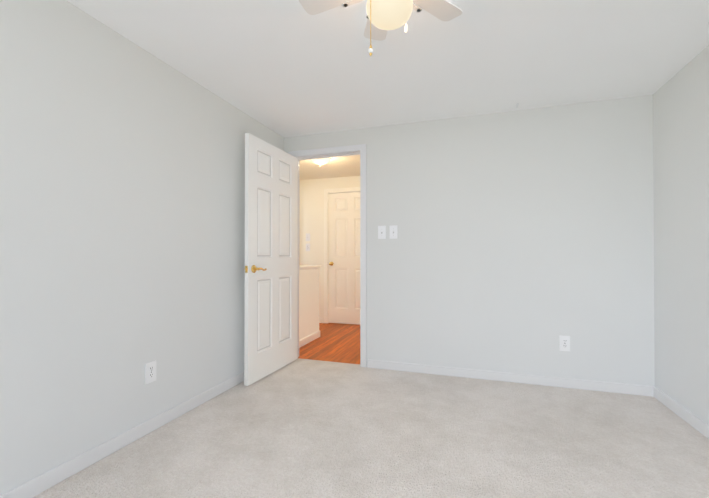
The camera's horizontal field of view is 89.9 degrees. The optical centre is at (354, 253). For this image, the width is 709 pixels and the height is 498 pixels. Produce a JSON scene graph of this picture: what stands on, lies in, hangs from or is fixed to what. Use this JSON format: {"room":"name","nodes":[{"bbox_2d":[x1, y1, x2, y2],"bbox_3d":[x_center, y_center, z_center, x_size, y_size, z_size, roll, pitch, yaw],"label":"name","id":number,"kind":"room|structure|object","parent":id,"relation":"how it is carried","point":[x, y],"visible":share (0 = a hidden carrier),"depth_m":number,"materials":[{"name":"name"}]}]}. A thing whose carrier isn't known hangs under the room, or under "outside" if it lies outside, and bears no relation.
{"room":"empty bedroom","nodes":[
{"label":"empty bedroom","id":0,"kind":"room"},
{"bbox_2d":[0,0,283,494],"bbox_3d":[-1.165,-0.063,2.551,0.115,2.290,2.647,0,0,18],"label":"wall","id":1,"kind":"structure","parent":0,"point":[122,211],"depth_m":1.88,"materials":[{"name":"paint"}]},
{"bbox_2d":[0,372,243,497],"bbox_3d":[-1.122,1.042,2.468,0.013,0.078,2.532,0,0,18],"label":"baseboard","id":2,"kind":"structure","parent":1,"relation":"attached to","point":[35,486],"depth_m":1.90,"materials":[{"name":"white paint"}]},
{"bbox_2d":[145,360,155,383],"bbox_3d":[-1.229,0.719,2.148,0.011,0.122,0.074,0,0,18],"label":"outlet","id":3,"kind":"object","parent":1,"relation":"attached to","point":[150,372],"visible":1,"depth_m":2.14,"materials":[{"name":"white plastic"}]},
{"bbox_2d":[299,268,318,339],"bbox_3d":[-0.658,0.644,4.248,0.115,0.900,0.905,0,0,18],"label":"wall","id":4,"kind":"structure","parent":0,"point":[308,302],"depth_m":4.35,"materials":[{"name":"paint"}]},
{"bbox_2d":[299,265,321,347],"bbox_3d":[-0.653,0.623,4.262,0.171,0.944,0.933,0,0,18],"label":"trim","id":5,"kind":"structure","parent":4,"relation":"on","point":[308,339],"depth_m":4.35,"materials":[{"name":"white paint"}]},
{"bbox_2d":[298,323,359,363],"bbox_3d":[0.264,1.128,4.439,3.386,0.056,1.960,0,0,18],"label":"floor","id":6,"kind":"structure","parent":0,"point":[337,342],"depth_m":4.23,"materials":[{"name":"brown wood"}]},
{"bbox_2d":[299,176,359,317],"bbox_3d":[0.557,-0.042,5.341,3.386,2.290,0.120,0,0,18],"label":"wall","id":7,"kind":"structure","parent":0,"point":[312,207],"depth_m":5.67,"materials":[{"name":"paint"}]},
{"bbox_2d":[306,243,309,250],"bbox_3d":[-0.747,-0.095,5.701,0.074,0.122,0.011,0,0,18],"label":"light switch","id":8,"kind":"object","parent":7,"relation":"attached to","point":[307,246],"visible":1,"depth_m":5.70,"materials":[{"name":"white plastic"}]},
{"bbox_2d":[324,187,359,323],"bbox_3d":[-0.059,0.044,5.471,0.890,2.119,0.016,0,0,18],"label":"door frame","id":9,"kind":"structure","parent":7,"relation":"attached to","point":[339,190],"depth_m":5.59,"materials":[{"name":"white paint"}]},
{"bbox_2d":[328,192,359,324],"bbox_3d":[-0.061,0.077,5.466,0.754,2.030,0.098,0,0,18],"label":"door","id":10,"kind":"structure","parent":7,"relation":"in","point":[343,258],"depth_m":5.52,"materials":[{"name":"white paint"}]},
{"bbox_2d":[32,358,708,497],"bbox_3d":[-0.140,1.103,1.435,4.025,0.060,4.000,0,0,18],"label":"floor carpet","id":11,"kind":"object","parent":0,"point":[302,428],"visible":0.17,"depth_m":1.99,"materials":[{"name":"beige carpet"}]},
{"bbox_2d":[67,0,708,179],"bbox_3d":[0.054,-1.249,2.420,4.261,0.080,5.960,0,0,18],"label":"ceiling","id":12,"kind":"structure","parent":0,"point":[287,68],"depth_m":2.17,"materials":[{"name":"paint"}]},
{"bbox_2d":[311,158,330,165],"bbox_3d":[-0.422,-1.138,4.408,0.260,0.112,0.260,0,0,18],"label":"hall ceiling light","id":13,"kind":"object","parent":12,"relation":"attached to","point":[322,161],"visible":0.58,"depth_m":4.35,"materials":[{"name":"white glass"}]},
{"bbox_2d":[299,0,461,55],"bbox_3d":[0.146,-1.001,1.478,0.845,0.431,0.799,0,0,18],"label":"ceiling fan","id":14,"kind":"object","parent":12,"relation":"hanging from","point":[383,17],"visible":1,"depth_m":1.61,"materials":[{"name":"white"}]},
{"bbox_2d":[284,94,654,385],"bbox_3d":[0.786,-0.058,3.242,3.160,2.290,0.115,0,0,18],"label":"wall","id":15,"kind":"structure","parent":0,"point":[522,242],"depth_m":2.99,"materials":[{"name":"paint"}]},
{"bbox_2d":[244,133,297,385],"bbox_3d":[-0.745,0.051,3.255,0.143,2.045,0.818,0,0,18],"label":"bedroom door","id":16,"kind":"structure","parent":15,"relation":"in","point":[270,268],"depth_m":3.16,"materials":[{"name":"white paint"}]},
{"bbox_2d":[288,144,365,366],"bbox_3d":[-0.264,0.021,3.586,0.836,2.137,0.147,0,0,18],"label":"door frame","id":17,"kind":"structure","parent":15,"relation":"attached to","point":[361,148],"depth_m":3.41,"materials":[{"name":"white paint"}]},
{"bbox_2d":[378,226,385,238],"bbox_3d":[0.257,-0.197,3.347,0.074,0.122,0.018,0,0,18],"label":"light switch","id":18,"kind":"object","parent":15,"relation":"attached to","point":[381,232],"visible":1,"depth_m":3.35,"materials":[{"name":"white plastic"}]},
{"bbox_2d":[390,225,397,238],"bbox_3d":[0.363,-0.198,3.312,0.074,0.122,0.018,0,0,18],"label":"light switch","id":19,"kind":"object","parent":15,"relation":"attached to","point":[393,232],"visible":1,"depth_m":3.31,"materials":[{"name":"white plastic"}]},
{"bbox_2d":[368,359,653,396],"bbox_3d":[1.196,1.046,3.031,2.255,0.078,0.013,0,0,18],"label":"baseboard","id":20,"kind":"structure","parent":15,"relation":"attached to","point":[623,388],"depth_m":2.96,"materials":[{"name":"white paint"}]},
{"bbox_2d":[559,336,569,350],"bbox_3d":[1.698,0.729,2.869,0.074,0.122,0.011,0,0,18],"label":"outlet","id":21,"kind":"object","parent":15,"relation":"attached to","point":[564,343],"visible":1,"depth_m":2.87,"materials":[{"name":"white plastic"}]},
{"bbox_2d":[653,45,708,424],"bbox_3d":[1.726,-0.076,0.859,0.115,2.290,4.055,0,0,18],"label":"wall","id":22,"kind":"structure","parent":0,"point":[681,196],"depth_m":2.32,"materials":[{"name":"paint"}]},
{"bbox_2d":[654,386,708,438],"bbox_3d":[1.647,1.030,0.816,0.013,0.078,3.940,0,0,18],"label":"baseboard","id":23,"kind":"structure","parent":22,"relation":"attached to","point":[691,419],"depth_m":2.30,"materials":[{"name":"white paint"}]}
]}

